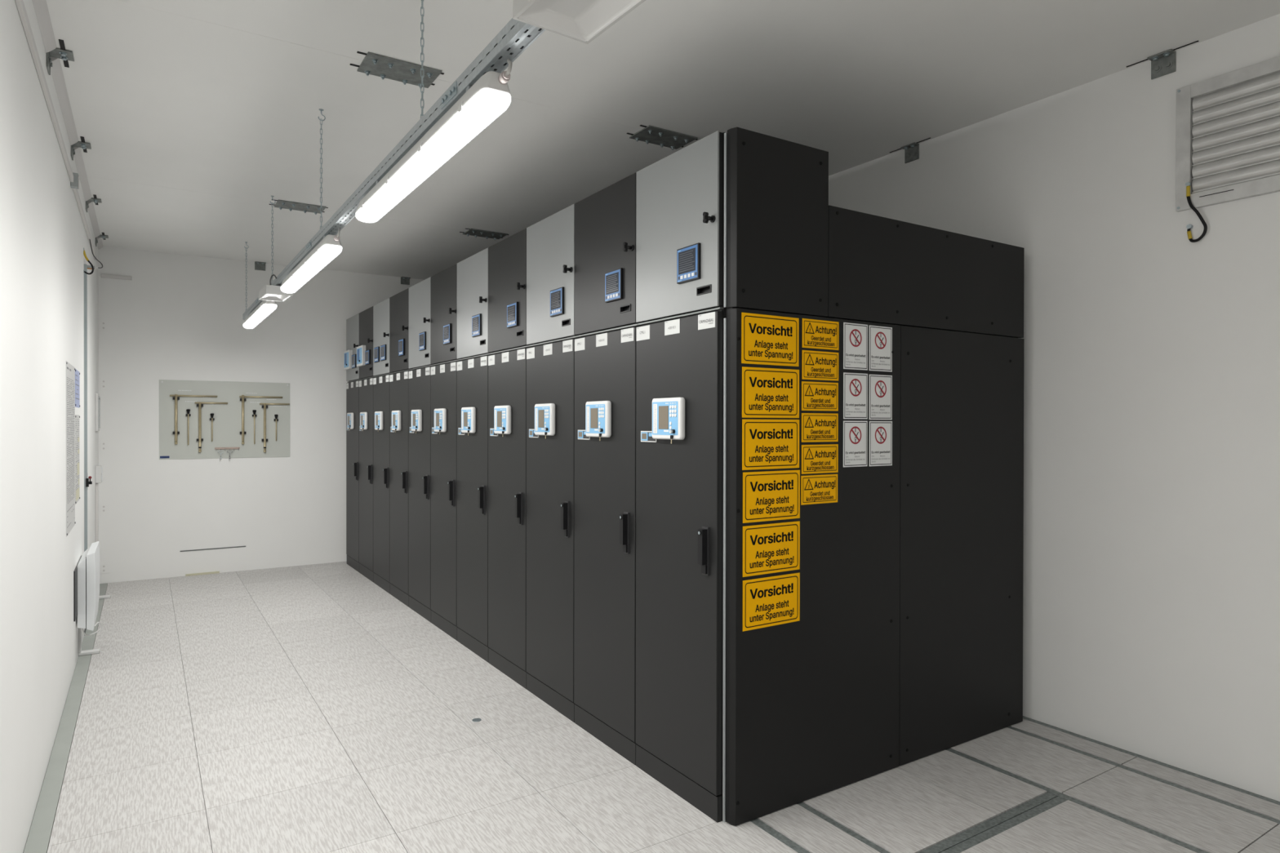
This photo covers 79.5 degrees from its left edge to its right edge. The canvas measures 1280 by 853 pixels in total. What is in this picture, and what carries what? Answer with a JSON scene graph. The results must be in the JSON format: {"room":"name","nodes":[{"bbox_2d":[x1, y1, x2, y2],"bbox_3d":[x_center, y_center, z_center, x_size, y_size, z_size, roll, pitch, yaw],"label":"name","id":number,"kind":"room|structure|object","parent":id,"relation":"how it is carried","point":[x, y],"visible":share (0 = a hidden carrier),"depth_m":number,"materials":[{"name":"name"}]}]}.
{"room":"electrical room","nodes":[
{"label":"electrical room","id":0,"kind":"room"},
{"bbox_2d":[0,0,98,852],"bbox_3d":[-2.089,-0.060,2.405,0.160,3.334,11.966,0,0,-33],"label":"wall","id":1,"kind":"structure","parent":0,"point":[43,237],"depth_m":3.08,"materials":[{"name":"white paint"}]},
{"bbox_2d":[14,0,96,260],"bbox_3d":[-1.821,-1.479,2.151,0.016,0.036,11.240,0,0,-33],"label":"wall trunking","id":2,"kind":"structure","parent":1,"relation":"attached to","point":[21,9],"depth_m":3.45,"materials":[{"name":"white"}]},
{"bbox_2d":[70,172,79,189],"bbox_3d":[-3.430,-1.492,4.671,0.040,0.085,0.048,0,0,-33],"label":"junction box","id":3,"kind":"object","parent":2,"relation":"attached to","point":[75,184],"visible":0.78,"depth_m":4.66,"materials":[{"name":"grey plastic"}]},
{"bbox_2d":[46,39,74,75],"bbox_3d":[-2.686,-1.685,3.567,0.096,0.094,0.310,0,0,-33],"label":"bracket","id":4,"kind":"object","parent":1,"relation":"attached to","point":[63,54],"visible":0.94,"depth_m":3.55,"materials":[{"name":"metal"}]},
{"bbox_2d":[23,582,107,852],"bbox_3d":[-1.994,1.568,2.475,0.070,0.022,11.965,0,0,-33],"label":"trim","id":5,"kind":"structure","parent":1,"relation":"attached to","point":[41,828],"depth_m":3.60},
{"bbox_2d":[31,0,102,249],"bbox_3d":[-2.002,-1.709,2.453,0.040,0.036,11.965,0,0,-33],"label":"trim","id":6,"kind":"structure","parent":1,"relation":"attached to","point":[41,8],"depth_m":4.05,"materials":[{"name":"white"}]},
{"bbox_2d":[66,360,75,537],"bbox_3d":[-3.429,0.126,4.638,0.005,1.000,0.630,0,0,-33],"label":"printed notice","id":7,"kind":"object","parent":1,"relation":"attached to","point":[70,370],"visible":1,"depth_m":4.62,"materials":[{"name":"grey paper"}]},
{"bbox_2d":[75,414,79,504],"bbox_3d":[-3.725,0.212,5.097,0.005,0.577,0.380,0,0,-33],"label":"notice","id":8,"kind":"object","parent":1,"relation":"attached to","point":[77,416],"visible":1,"depth_m":5.07,"materials":[{"name":"grey paper"}]},
{"bbox_2d":[75,368,79,408],"bbox_3d":[-3.727,-0.249,5.099,0.005,0.245,0.400,0,0,-33],"label":"notice","id":9,"kind":"object","parent":1,"relation":"attached to","point":[77,372],"visible":1,"depth_m":5.07,"materials":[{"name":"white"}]},
{"bbox_2d":[71,136,91,160],"bbox_3d":[-3.439,-1.691,4.736,0.096,0.094,0.310,0,0,-33],"label":"bracket","id":10,"kind":"object","parent":1,"relation":"attached to","point":[82,144],"visible":0.94,"depth_m":4.72,"materials":[{"name":"metal"}]},
{"bbox_2d":[84,264,87,551],"bbox_3d":[-4.310,0.145,5.914,0.102,2.788,0.012,0,0,-33],"label":"trim","id":11,"kind":"structure","parent":1,"relation":"attached to","point":[85,265],"depth_m":5.93,"materials":[{"name":"silver metal"}]},
{"bbox_2d":[73,541,102,635],"bbox_3d":[-3.704,1.101,5.184,0.133,0.555,0.756,0,0,-33],"label":"wall heater","id":12,"kind":"object","parent":1,"relation":"attached to","point":[86,571],"visible":1,"depth_m":5.01,"materials":[{"name":"white metal"}]},
{"bbox_2d":[83,248,93,274],"bbox_3d":[-4.058,-1.213,5.658,0.069,0.192,0.018,0,0,-33],"label":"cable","id":13,"kind":"object","parent":1,"relation":"attached to","point":[84,252],"visible":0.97,"depth_m":5.65,"materials":[{"name":"black plastic"}]},
{"bbox_2d":[84,473,92,489],"bbox_3d":[-4.250,0.424,5.928,0.046,0.130,0.030,0,0,-33],"label":"door catch","id":14,"kind":"structure","parent":1,"relation":"in","point":[87,482],"depth_m":5.92,"materials":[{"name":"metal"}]},
{"bbox_2d":[85,194,102,212],"bbox_3d":[-4.197,-1.697,5.912,0.096,0.094,0.310,0,0,-33],"label":"bracket","id":15,"kind":"object","parent":1,"relation":"attached to","point":[95,199],"visible":0.91,"depth_m":5.89,"materials":[{"name":"metal"}]},
{"bbox_2d":[87,239,102,269],"bbox_3d":[-4.276,-1.352,6.041,0.103,0.262,0.168,0,0,-33],"label":"cable","id":16,"kind":"object","parent":1,"relation":"attached to","point":[89,267],"visible":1,"depth_m":6.02,"materials":[{"name":"grey plastic"}]},
{"bbox_2d":[95,483,98,542],"bbox_3d":[-4.949,1.024,7.013,0.020,1.017,0.040,0,0,-33],"label":"vertical trunking","id":17,"kind":"object","parent":1,"relation":"attached to","point":[96,484],"visible":0.58,"depth_m":7.00,"materials":[{"name":"white"}]},
{"bbox_2d":[95,393,100,431],"bbox_3d":[-5.014,-0.130,7.119,0.026,0.345,0.340,0,0,-33],"label":"case","id":18,"kind":"object","parent":1,"relation":"attached to","point":[97,395],"visible":1,"depth_m":6.98,"materials":[{"name":"white plastic"}]},
{"bbox_2d":[95,465,102,483],"bbox_3d":[-4.934,0.436,7.019,0.053,0.155,0.080,0,0,-33],"label":"light switch","id":19,"kind":"object","parent":1,"relation":"attached to","point":[99,471],"visible":1,"depth_m":6.99,"materials":[{"name":"white plastic"}]},
{"bbox_2d":[95,232,108,246],"bbox_3d":[-4.939,-1.703,7.064,0.096,0.094,0.310,0,0,-33],"label":"bracket","id":20,"kind":"object","parent":1,"relation":"attached to","point":[103,236],"visible":0.92,"depth_m":7.05,"materials":[{"name":"metal"}]},
{"bbox_2d":[88,176,464,230],"bbox_3d":[-2.690,-1.743,6.098,2.733,0.001,0.010,0,0,-33],"label":"trim","id":21,"kind":"structure","parent":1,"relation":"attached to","point":[89,176],"depth_m":5.80,"materials":[{"name":"paint"}]},
{"bbox_2d":[115,0,637,128],"bbox_3d":[-1.168,-1.730,3.736,2.733,0.001,0.010,0,0,-33],"label":"trim","id":22,"kind":"structure","parent":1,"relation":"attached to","point":[115,0],"depth_m":3.47,"materials":[{"name":"paint"}]},
{"bbox_2d":[97,246,423,583],"bbox_3d":[-3.541,-0.088,8.682,4.517,3.334,0.160,0,0,-33],"label":"wall","id":23,"kind":"structure","parent":0,"point":[179,317],"depth_m":8.03,"materials":[{"name":"white paint"}]},
{"bbox_2d":[99,378,108,390],"bbox_3d":[-5.220,-0.412,7.498,0.072,0.107,0.009,0,0,-33],"label":"plate","id":24,"kind":"object","parent":23,"relation":"attached to","point":[104,383],"visible":1,"depth_m":7.50,"materials":[{"name":"white paint"}]},
{"bbox_2d":[99,320,108,331],"bbox_3d":[-5.218,-0.979,7.496,0.072,0.100,0.009,0,0,-33],"label":"plate","id":25,"kind":"object","parent":23,"relation":"attached to","point":[104,325],"visible":1,"depth_m":7.49,"materials":[{"name":"white paint"}]},
{"bbox_2d":[99,441,108,451],"bbox_3d":[-5.221,0.194,7.501,0.072,0.101,0.009,0,0,-33],"label":"plate","id":26,"kind":"object","parent":23,"relation":"attached to","point":[104,446],"visible":1,"depth_m":7.50,"materials":[{"name":"white paint"}]},
{"bbox_2d":[100,563,109,573],"bbox_3d":[-5.223,1.386,7.506,0.072,0.090,0.009,0,0,-33],"label":"plate","id":27,"kind":"object","parent":23,"relation":"attached to","point":[104,568],"visible":1,"depth_m":7.51,"materials":[{"name":"white paint"}]},
{"bbox_2d":[100,504,109,513],"bbox_3d":[-5.222,0.803,7.504,0.072,0.083,0.009,0,0,-33],"label":"plate","id":28,"kind":"object","parent":23,"relation":"attached to","point":[104,508],"visible":1,"depth_m":7.50,"materials":[{"name":"white paint"}]},
{"bbox_2d":[101,274,132,279],"bbox_3d":[-5.129,-1.464,7.543,0.249,0.034,0.022,0,0,-33],"label":"plate","id":29,"kind":"object","parent":23,"relation":"attached to","point":[106,276],"visible":1,"depth_m":7.54,"materials":[{"name":"white plastic"}]},
{"bbox_2d":[180,546,245,551],"bbox_3d":[-4.440,1.273,8.013,0.601,0.010,0.004,0,0,-33],"label":"wall slot cover","id":30,"kind":"object","parent":23,"relation":"attached to","point":[237,546],"visible":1,"depth_m":8.01,"materials":[{"name":"grey metal"}]},
{"bbox_2d":[159,379,289,459],"bbox_3d":[-4.324,-0.070,8.063,1.211,0.804,0.034,0,0,-33],"label":"board","id":31,"kind":"object","parent":23,"relation":"attached to","point":[227,418],"visible":1,"depth_m":8.05,"materials":[{"name":"grey"}]},
{"bbox_2d":[186,408,190,444],"bbox_3d":[-4.616,0.006,7.864,0.035,0.365,0.035,0,0,-33],"label":"rod","id":32,"kind":"object","parent":31,"relation":"attached to","point":[187,410],"visible":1,"depth_m":7.86,"materials":[{"name":"yellow metal"}]},
{"bbox_2d":[169,394,217,444],"bbox_3d":[-4.575,-0.073,7.892,0.423,0.507,0.025,0,0,-33],"label":"lever","id":33,"kind":"object","parent":31,"relation":"attached to","point":[175,396],"visible":1,"depth_m":7.80,"materials":[{"name":"yellow metal"}]},
{"bbox_2d":[195,401,227,452],"bbox_3d":[-4.444,0.006,7.978,0.299,0.518,0.025,0,0,-33],"label":"lever","id":34,"kind":"object","parent":31,"relation":"attached to","point":[199,403],"visible":1,"depth_m":7.91,"materials":[{"name":"yellow metal"}]},
{"bbox_2d":[209,413,213,441],"bbox_3d":[-4.437,0.010,7.979,0.035,0.291,0.035,0,0,-33],"label":"rod","id":35,"kind":"object","parent":31,"relation":"attached to","point":[211,414],"visible":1,"depth_m":7.97,"materials":[{"name":"yellow metal"}]},
{"bbox_2d":[214,447,239,450],"bbox_3d":[-4.321,0.235,8.059,0.231,0.035,0.033,0,0,-33],"label":"rail","id":36,"kind":"object","parent":31,"relation":"attached to","point":[215,448],"visible":1,"depth_m":8.05,"materials":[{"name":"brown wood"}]},
{"bbox_2d":[253,409,256,444],"bbox_3d":[-4.105,0.005,8.193,0.035,0.362,0.035,0,0,-33],"label":"rod","id":37,"kind":"object","parent":31,"relation":"attached to","point":[254,411],"visible":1,"depth_m":8.19,"materials":[{"name":"yellow metal"}]},
{"bbox_2d":[239,395,282,444],"bbox_3d":[-4.050,-0.073,8.230,0.416,0.521,0.025,0,0,-33],"label":"lever","id":38,"kind":"object","parent":31,"relation":"attached to","point":[242,397],"visible":1,"depth_m":8.13,"materials":[{"name":"yellow metal"}]},
{"bbox_2d":[259,403,289,452],"bbox_3d":[-3.940,0.012,8.302,0.295,0.526,0.025,0,0,-33],"label":"lever","id":39,"kind":"object","parent":31,"relation":"attached to","point":[264,404],"visible":1,"depth_m":8.24,"materials":[{"name":"yellow metal"}]},
{"bbox_2d":[274,414,278,440],"bbox_3d":[-3.927,0.012,8.307,0.035,0.285,0.035,0,0,-33],"label":"rod","id":40,"kind":"object","parent":31,"relation":"attached to","point":[275,415],"visible":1,"depth_m":8.30,"materials":[{"name":"yellow metal"}]},
{"bbox_2d":[254,261,266,271],"bbox_3d":[-4.054,-1.713,8.218,0.104,0.082,0.050,0,0,-33],"label":"bracket","id":41,"kind":"object","parent":23,"relation":"attached to","point":[258,265],"visible":1,"depth_m":8.22,"materials":[{"name":"metal"}]},
{"bbox_2d":[400,276,410,284],"bbox_3d":[-2.756,-1.714,9.054,0.104,0.082,0.050,0,0,-33],"label":"bracket","id":42,"kind":"object","parent":23,"relation":"attached to","point":[404,280],"visible":1,"depth_m":9.06,"materials":[{"name":"metal"}]},
{"bbox_2d":[45,0,1279,279],"bbox_3d":[-0.188,-1.808,3.621,4.677,0.160,12.286,0,0,-33],"label":"ceiling","id":43,"kind":"structure","parent":0,"point":[163,100],"depth_m":3.94,"materials":[{"name":"paint"}]},
{"bbox_2d":[244,241,248,310],"bbox_3d":[-3.737,-1.399,7.305,0.051,0.701,0.024,0,0,-33],"label":"chain","id":44,"kind":"object","parent":43,"relation":"hanging from","point":[245,242],"visible":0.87,"depth_m":7.31,"materials":[{"name":"silver metal"}]},
{"bbox_2d":[270,195,275,280],"bbox_3d":[-2.779,-1.391,5.817,0.051,0.701,0.024,0,0,-33],"label":"chain","id":45,"kind":"object","parent":43,"relation":"hanging from","point":[271,196],"visible":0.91,"depth_m":5.82,"materials":[{"name":"silver metal"}]},
{"bbox_2d":[269,199,328,214],"bbox_3d":[-2.700,-1.730,6.086,0.408,0.026,0.218,0,0,-33],"label":"plate","id":46,"kind":"object","parent":43,"relation":"attached to","point":[304,207],"visible":1,"depth_m":6.08,"materials":[{"name":"metal"}]},
{"bbox_2d":[318,108,325,228],"bbox_3d":[-1.744,-1.383,4.211,0.051,0.701,0.024,0,0,-33],"label":"chain","id":47,"kind":"object","parent":43,"relation":"hanging from","point":[320,109],"visible":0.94,"depth_m":4.21,"materials":[{"name":"silver metal"}]},
{"bbox_2d":[350,51,444,88],"bbox_3d":[-1.178,-1.717,3.730,0.408,0.026,0.218,0,0,-33],"label":"plate","id":48,"kind":"object","parent":43,"relation":"attached to","point":[384,67],"visible":0.98,"depth_m":3.72,"materials":[{"name":"metal"}]},
{"bbox_2d":[415,0,424,131],"bbox_3d":[-0.759,-1.375,2.681,0.051,0.701,0.024,0,0,-33],"label":"chain","id":49,"kind":"object","parent":43,"relation":"hanging from","point":[422,1],"visible":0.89,"depth_m":2.68,"materials":[{"name":"silver metal"}]},
{"bbox_2d":[242,17,545,319],"bbox_3d":[-0.776,-1.018,2.701,0.062,0.054,11.030,0,0,-33],"label":"cable tray","id":50,"kind":"object","parent":49,"relation":"hanging from","point":[516,36],"visible":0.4,"depth_m":2.48,"materials":[{"name":"metal"}]},
{"bbox_2d":[243,300,276,328],"bbox_3d":[-3.155,-0.947,6.370,0.101,0.127,1.526,0,0,-33],"label":"light","id":51,"kind":"object","parent":50,"relation":"attached to","point":[265,308],"visible":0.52,"depth_m":6.14,"materials":[{"name":"white"}]},
{"bbox_2d":[258,274,293,302],"bbox_3d":[-2.629,-0.997,5.549,0.172,0.137,0.346,0,0,-35],"label":"lamp","id":52,"kind":"object","parent":50,"relation":"attached to","point":[268,292],"visible":1,"depth_m":5.47,"materials":[{"name":"grey"}]},
{"bbox_2d":[280,227,342,293],"bbox_3d":[-1.921,-0.937,4.453,0.101,0.127,1.526,0,0,-33],"label":"light","id":53,"kind":"object","parent":50,"relation":"attached to","point":[330,246],"visible":1,"depth_m":4.18,"materials":[{"name":"white plastic"}]},
{"bbox_2d":[355,58,512,222],"bbox_3d":[-0.767,-0.927,2.663,0.101,0.127,1.526,0,0,-33],"label":"light","id":54,"kind":"object","parent":50,"relation":"attached to","point":[482,102],"visible":1,"depth_m":2.38,"materials":[{"name":"white plastic"}]},
{"bbox_2d":[512,0,645,44],"bbox_3d":[-0.114,-0.954,1.669,0.200,0.064,0.320,0,0,-36],"label":"lamp","id":55,"kind":"object","parent":50,"relation":"attached to","point":[580,20],"visible":1,"depth_m":1.75,"materials":[{"name":"grey plastic"}]},
{"bbox_2d":[459,228,508,239],"bbox_3d":[-1.409,-1.731,6.951,0.408,0.026,0.218,0,0,-33],"label":"plate","id":56,"kind":"object","parent":43,"relation":"attached to","point":[473,232],"visible":1,"depth_m":6.94,"materials":[{"name":"metal"}]},
{"bbox_2d":[626,124,697,150],"bbox_3d":[0.129,-1.719,4.598,0.408,0.026,0.218,0,0,-33],"label":"plate","id":57,"kind":"object","parent":43,"relation":"attached to","point":[662,137],"visible":1,"depth_m":4.59,"materials":[{"name":"metal"}]},
{"bbox_2d":[47,561,1279,852],"bbox_3d":[-0.193,1.581,3.635,4.357,0.050,11.966,0,0,-33],"label":"floor","id":58,"kind":"structure","parent":0,"point":[304,708],"depth_m":3.50,"materials":[{"name":"white tile"}]},
{"bbox_2d":[78,627,100,656],"bbox_3d":[-3.738,1.408,5.225,0.118,0.270,0.060,0,0,-33],"label":"pipe","id":59,"kind":"object","parent":58,"relation":"on","point":[81,652],"depth_m":5.20,"materials":[{"name":"white plastic"}]},
{"bbox_2d":[98,594,111,599],"bbox_3d":[-4.800,1.523,6.873,0.118,0.020,0.060,0,0,-33],"label":"handle","id":60,"kind":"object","parent":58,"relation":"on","point":[102,597],"depth_m":6.86,"materials":[{"name":"white plastic"}]},
{"bbox_2d":[185,571,219,576],"bbox_3d":[-4.520,1.521,7.952,0.304,0.018,0.022,0,0,-33],"label":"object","id":61,"kind":"object","parent":58,"relation":"on","point":[212,572],"visible":1,"depth_m":7.94,"materials":[{"name":"beige"}]},
{"bbox_2d":[343,313,360,572],"bbox_3d":[-2.287,0.171,8.842,2.046,2.719,0.598,0,0,-33],"label":"switchgear cubicle","id":62,"kind":"object","parent":58,"relation":"on","point":[353,379],"visible":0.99,"depth_m":8.26,"materials":[{"name":"black paint"}]},
{"bbox_2d":[356,306,376,582],"bbox_3d":[-1.962,0.173,8.338,2.046,2.719,0.598,0,0,-33],"label":"switchgear cubicle","id":63,"kind":"object","parent":58,"relation":"on","point":[365,349],"visible":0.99,"depth_m":7.77,"materials":[{"name":"black paint"}]},
{"bbox_2d":[373,297,392,594],"bbox_3d":[-1.637,0.176,7.834,2.046,2.719,0.598,0,0,-33],"label":"switchgear cubicle","id":64,"kind":"object","parent":58,"relation":"on","point":[380,310],"visible":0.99,"depth_m":7.29,"materials":[{"name":"black paint"}]},
{"bbox_2d":[389,288,411,607],"bbox_3d":[-1.312,0.179,7.329,2.046,2.719,0.598,0,0,-33],"label":"switchgear cubicle","id":65,"kind":"object","parent":58,"relation":"on","point":[399,302],"visible":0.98,"depth_m":6.78,"materials":[{"name":"black paint"}]},
{"bbox_2d":[408,276,433,622],"bbox_3d":[-0.987,0.182,6.825,2.046,2.719,0.598,0,0,-33],"label":"switchgear cubicle","id":66,"kind":"object","parent":58,"relation":"on","point":[420,294],"visible":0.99,"depth_m":6.27,"materials":[{"name":"black paint"}]},
{"bbox_2d":[431,263,460,640],"bbox_3d":[-0.662,0.184,6.320,2.046,2.719,0.598,0,0,-33],"label":"switchgear cubicle","id":67,"kind":"object","parent":58,"relation":"on","point":[444,359],"visible":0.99,"depth_m":5.76,"materials":[{"name":"black paint"}]},
{"bbox_2d":[456,247,490,662],"bbox_3d":[-0.337,0.187,5.816,2.046,2.719,0.598,0,0,-33],"label":"switchgear cubicle","id":68,"kind":"object","parent":58,"relation":"on","point":[472,576],"visible":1,"depth_m":5.25,"materials":[{"name":"black paint"}]},
{"bbox_2d":[471,718,481,721],"bbox_3d":[-0.863,1.552,4.069,0.047,0.002,0.047,0,0,-33],"label":"plug","id":69,"kind":"object","parent":58,"relation":"on","point":[473,719],"visible":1,"depth_m":4.07,"materials":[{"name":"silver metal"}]},
{"bbox_2d":[488,228,530,688],"bbox_3d":[-0.012,0.190,5.312,2.046,2.719,0.598,0,0,-33],"label":"switchgear cubicle","id":70,"kind":"object","parent":58,"relation":"on","point":[507,258],"visible":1,"depth_m":4.75,"materials":[{"name":"black paint"}]},
{"bbox_2d":[526,204,579,722],"bbox_3d":[0.313,0.192,4.807,2.046,2.719,0.598,0,0,-33],"label":"switchgear cubicle","id":71,"kind":"object","parent":58,"relation":"on","point":[550,241],"visible":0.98,"depth_m":4.25,"materials":[{"name":"black paint"}]},
{"bbox_2d":[573,172,639,765],"bbox_3d":[0.638,0.195,4.303,2.046,2.719,0.598,0,0,-33],"label":"switchgear cubicle","id":72,"kind":"object","parent":58,"relation":"on","point":[606,324],"visible":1,"depth_m":3.74,"materials":[{"name":"black paint"}]},
{"bbox_2d":[635,130,727,822],"bbox_3d":[0.963,0.198,3.798,2.046,2.719,0.598,0,0,-33],"label":"switchgear cubicle","id":73,"kind":"object","parent":58,"relation":"on","point":[681,311],"visible":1,"depth_m":3.22,"materials":[{"name":"black paint"}]},
{"bbox_2d":[749,817,810,852],"bbox_3d":[-0.001,1.568,3.759,0.041,0.019,11.965,0,0,-33],"label":"trim","id":74,"kind":"structure","parent":58,"relation":"on","point":[765,827],"depth_m":2.94,"materials":[{"name":"metal"}]},
{"bbox_2d":[796,801,890,852],"bbox_3d":[0.210,1.568,3.894,0.033,0.019,11.965,0,0,-33],"label":"trim","id":75,"kind":"structure","parent":58,"relation":"on","point":[803,805],"depth_m":2.99,"materials":[{"name":"metal"}]},
{"bbox_2d":[722,127,1024,825],"bbox_3d":[1.175,0.197,3.540,1.974,2.722,0.063,0,0,-33],"label":"cladding","id":76,"kind":"object","parent":58,"relation":"on","point":[905,646],"visible":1,"depth_m":3.45,"materials":[{"name":"black paint"}]},
{"bbox_2d":[741,312,799,366],"bbox_3d":[0.524,-0.346,3.082,0.305,0.198,0.002,0,0,-33],"label":"warning sign","id":77,"kind":"object","parent":76,"relation":"attached to","point":[766,340],"visible":1,"depth_m":3.08,"materials":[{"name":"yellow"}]},
{"bbox_2d":[742,419,799,470],"bbox_3d":[0.527,0.071,3.086,0.305,0.198,0.002,0,0,-33],"label":"warning sign","id":78,"kind":"object","parent":76,"relation":"attached to","point":[766,444],"visible":1,"depth_m":3.08,"materials":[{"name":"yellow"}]},
{"bbox_2d":[742,366,799,417],"bbox_3d":[0.526,-0.134,3.084,0.305,0.198,0.002,0,0,-33],"label":"warning sign","id":79,"kind":"object","parent":76,"relation":"attached to","point":[766,393],"visible":1,"depth_m":3.08,"materials":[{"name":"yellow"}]},
{"bbox_2d":[742,572,799,631],"bbox_3d":[0.530,0.702,3.091,0.305,0.198,0.002,0,0,-33],"label":"warning sign","id":80,"kind":"object","parent":76,"relation":"attached to","point":[771,601],"visible":1,"depth_m":3.09,"materials":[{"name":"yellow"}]},
{"bbox_2d":[742,520,799,577],"bbox_3d":[0.530,0.489,3.090,0.305,0.198,0.002,0,0,-33],"label":"warning sign","id":81,"kind":"object","parent":76,"relation":"attached to","point":[767,548],"visible":1,"depth_m":3.08,"materials":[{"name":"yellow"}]},
{"bbox_2d":[742,470,799,523],"bbox_3d":[0.530,0.278,3.089,0.305,0.198,0.002,0,0,-33],"label":"warning sign","id":82,"kind":"object","parent":76,"relation":"attached to","point":[767,495],"visible":1,"depth_m":3.08,"materials":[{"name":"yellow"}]},
{"bbox_2d":[800,474,837,505],"bbox_3d":[0.755,0.264,3.233,0.214,0.120,0.002,0,0,-33],"label":"sign","id":83,"kind":"object","parent":76,"relation":"attached to","point":[815,489],"visible":1,"depth_m":3.23,"materials":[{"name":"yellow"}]},
{"bbox_2d":[801,444,838,474],"bbox_3d":[0.757,0.136,3.234,0.214,0.120,0.002,0,0,-33],"label":"sign","id":84,"kind":"object","parent":76,"relation":"attached to","point":[815,459],"visible":1,"depth_m":3.23,"materials":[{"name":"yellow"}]},
{"bbox_2d":[801,413,838,442],"bbox_3d":[0.757,0.005,3.233,0.214,0.120,0.002,0,0,-33],"label":"sign","id":85,"kind":"object","parent":76,"relation":"attached to","point":[815,427],"visible":1,"depth_m":3.23,"materials":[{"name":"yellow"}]},
{"bbox_2d":[801,381,838,411],"bbox_3d":[0.757,-0.126,3.233,0.214,0.120,0.002,0,0,-33],"label":"sign","id":86,"kind":"object","parent":76,"relation":"attached to","point":[815,396],"visible":1,"depth_m":3.23,"materials":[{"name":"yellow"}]},
{"bbox_2d":[801,350,838,381],"bbox_3d":[0.759,-0.255,3.233,0.214,0.120,0.002,0,0,-33],"label":"sign","id":87,"kind":"object","parent":76,"relation":"attached to","point":[815,365],"visible":1,"depth_m":3.23,"materials":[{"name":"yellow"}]},
{"bbox_2d":[802,318,839,350],"bbox_3d":[0.760,-0.386,3.233,0.214,0.120,0.002,0,0,-33],"label":"sign","id":88,"kind":"object","parent":76,"relation":"attached to","point":[816,334],"visible":1,"depth_m":3.23,"materials":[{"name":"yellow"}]},
{"bbox_2d":[843,420,867,466],"bbox_3d":[0.938,0.075,3.350,0.152,0.200,0.003,0,0,-33],"label":"prohibition sign","id":89,"kind":"object","parent":76,"relation":"attached to","point":[855,433],"visible":1,"depth_m":3.35,"materials":[{"name":"white plastic"}]},
{"bbox_2d":[843,372,867,419],"bbox_3d":[0.939,-0.132,3.349,0.152,0.200,0.003,0,0,-33],"label":"prohibition sign","id":90,"kind":"object","parent":76,"relation":"attached to","point":[855,384],"visible":1,"depth_m":3.35,"materials":[{"name":"white plastic"}]},
{"bbox_2d":[843,322,867,370],"bbox_3d":[0.939,-0.348,3.348,0.152,0.200,0.003,0,0,-33],"label":"prohibition sign","id":91,"kind":"object","parent":76,"relation":"attached to","point":[855,335],"visible":1,"depth_m":3.35,"materials":[{"name":"white plastic"}]},
{"bbox_2d":[868,374,892,419],"bbox_3d":[1.076,-0.130,3.437,0.152,0.200,0.003,0,0,-33],"label":"prohibition sign","id":92,"kind":"object","parent":76,"relation":"attached to","point":[880,403],"visible":1,"depth_m":3.44,"materials":[{"name":"white plastic"}]},
{"bbox_2d":[868,324,892,372],"bbox_3d":[1.075,-0.347,3.436,0.152,0.200,0.003,0,0,-33],"label":"prohibition sign","id":93,"kind":"object","parent":76,"relation":"attached to","point":[880,354],"visible":1,"depth_m":3.43,"materials":[{"name":"white plastic"}]},
{"bbox_2d":[869,421,892,466],"bbox_3d":[1.077,0.076,3.439,0.152,0.200,0.003,0,0,-33],"label":"prohibition sign","id":94,"kind":"object","parent":76,"relation":"attached to","point":[880,432],"visible":1,"depth_m":3.44,"materials":[{"name":"white"}]},
{"bbox_2d":[918,792,1066,852],"bbox_3d":[1.370,1.573,2.999,0.944,0.019,0.083,0,0,-33],"label":"trim","id":95,"kind":"structure","parent":58,"relation":"on","point":[963,841],"depth_m":3.02,"materials":[{"name":"metal"}]},
{"bbox_2d":[945,747,1208,852],"bbox_3d":[1.037,1.567,4.428,0.040,0.019,11.965,0,0,-33],"label":"trim","id":96,"kind":"structure","parent":58,"relation":"on","point":[1057,793],"depth_m":3.19,"materials":[{"name":"metal"}]},
{"bbox_2d":[1006,725,1279,824],"bbox_3d":[1.463,1.566,4.702,0.038,0.019,11.965,0,0,-33],"label":"trim","id":97,"kind":"structure","parent":58,"relation":"on","point":[1194,792],"depth_m":3.43,"materials":[{"name":"metal"}]},
{"bbox_2d":[828,13,1279,801],"bbox_3d":[1.708,-0.063,4.852,0.160,3.334,12.286,0,0,-33],"label":"wall","id":98,"kind":"structure","parent":0,"point":[1151,571],"depth_m":3.67,"materials":[{"name":"white paint"}]},
{"bbox_2d":[889,137,930,163],"bbox_3d":[1.660,-1.683,4.734,0.046,0.094,0.300,0,0,-33],"label":"bracket","id":99,"kind":"object","parent":98,"relation":"attached to","point":[911,150],"visible":1,"depth_m":4.73,"materials":[{"name":"metal"}]},
{"bbox_2d":[1022,715,1279,804],"bbox_3d":[1.620,1.566,4.803,0.041,0.019,11.965,0,0,-33],"label":"trim","id":100,"kind":"structure","parent":98,"relation":"attached to","point":[1136,755],"depth_m":3.58,"materials":[{"name":"metal"}]},
{"bbox_2d":[1126,40,1199,79],"bbox_3d":[2.414,-1.677,3.563,0.046,0.094,0.300,0,0,-33],"label":"bracket","id":101,"kind":"object","parent":98,"relation":"attached to","point":[1164,63],"visible":1,"depth_m":3.56,"materials":[{"name":"metal"}]},
{"bbox_2d":[1175,56,1279,212],"bbox_3d":[2.728,-1.258,3.091,0.028,0.557,1.012,0,0,-33],"label":"air vent","id":102,"kind":"object","parent":98,"relation":"in","point":[1228,125],"visible":1,"depth_m":3.34,"materials":[{"name":"metal"}]},
{"bbox_2d":[1185,182,1207,242],"bbox_3d":[2.492,-0.963,3.446,0.042,0.271,0.084,0,0,-33],"label":"strap","id":103,"kind":"object","parent":102,"relation":"hanging from","point":[1188,184],"visible":1,"depth_m":3.45,"materials":[{"name":"black plastic"}]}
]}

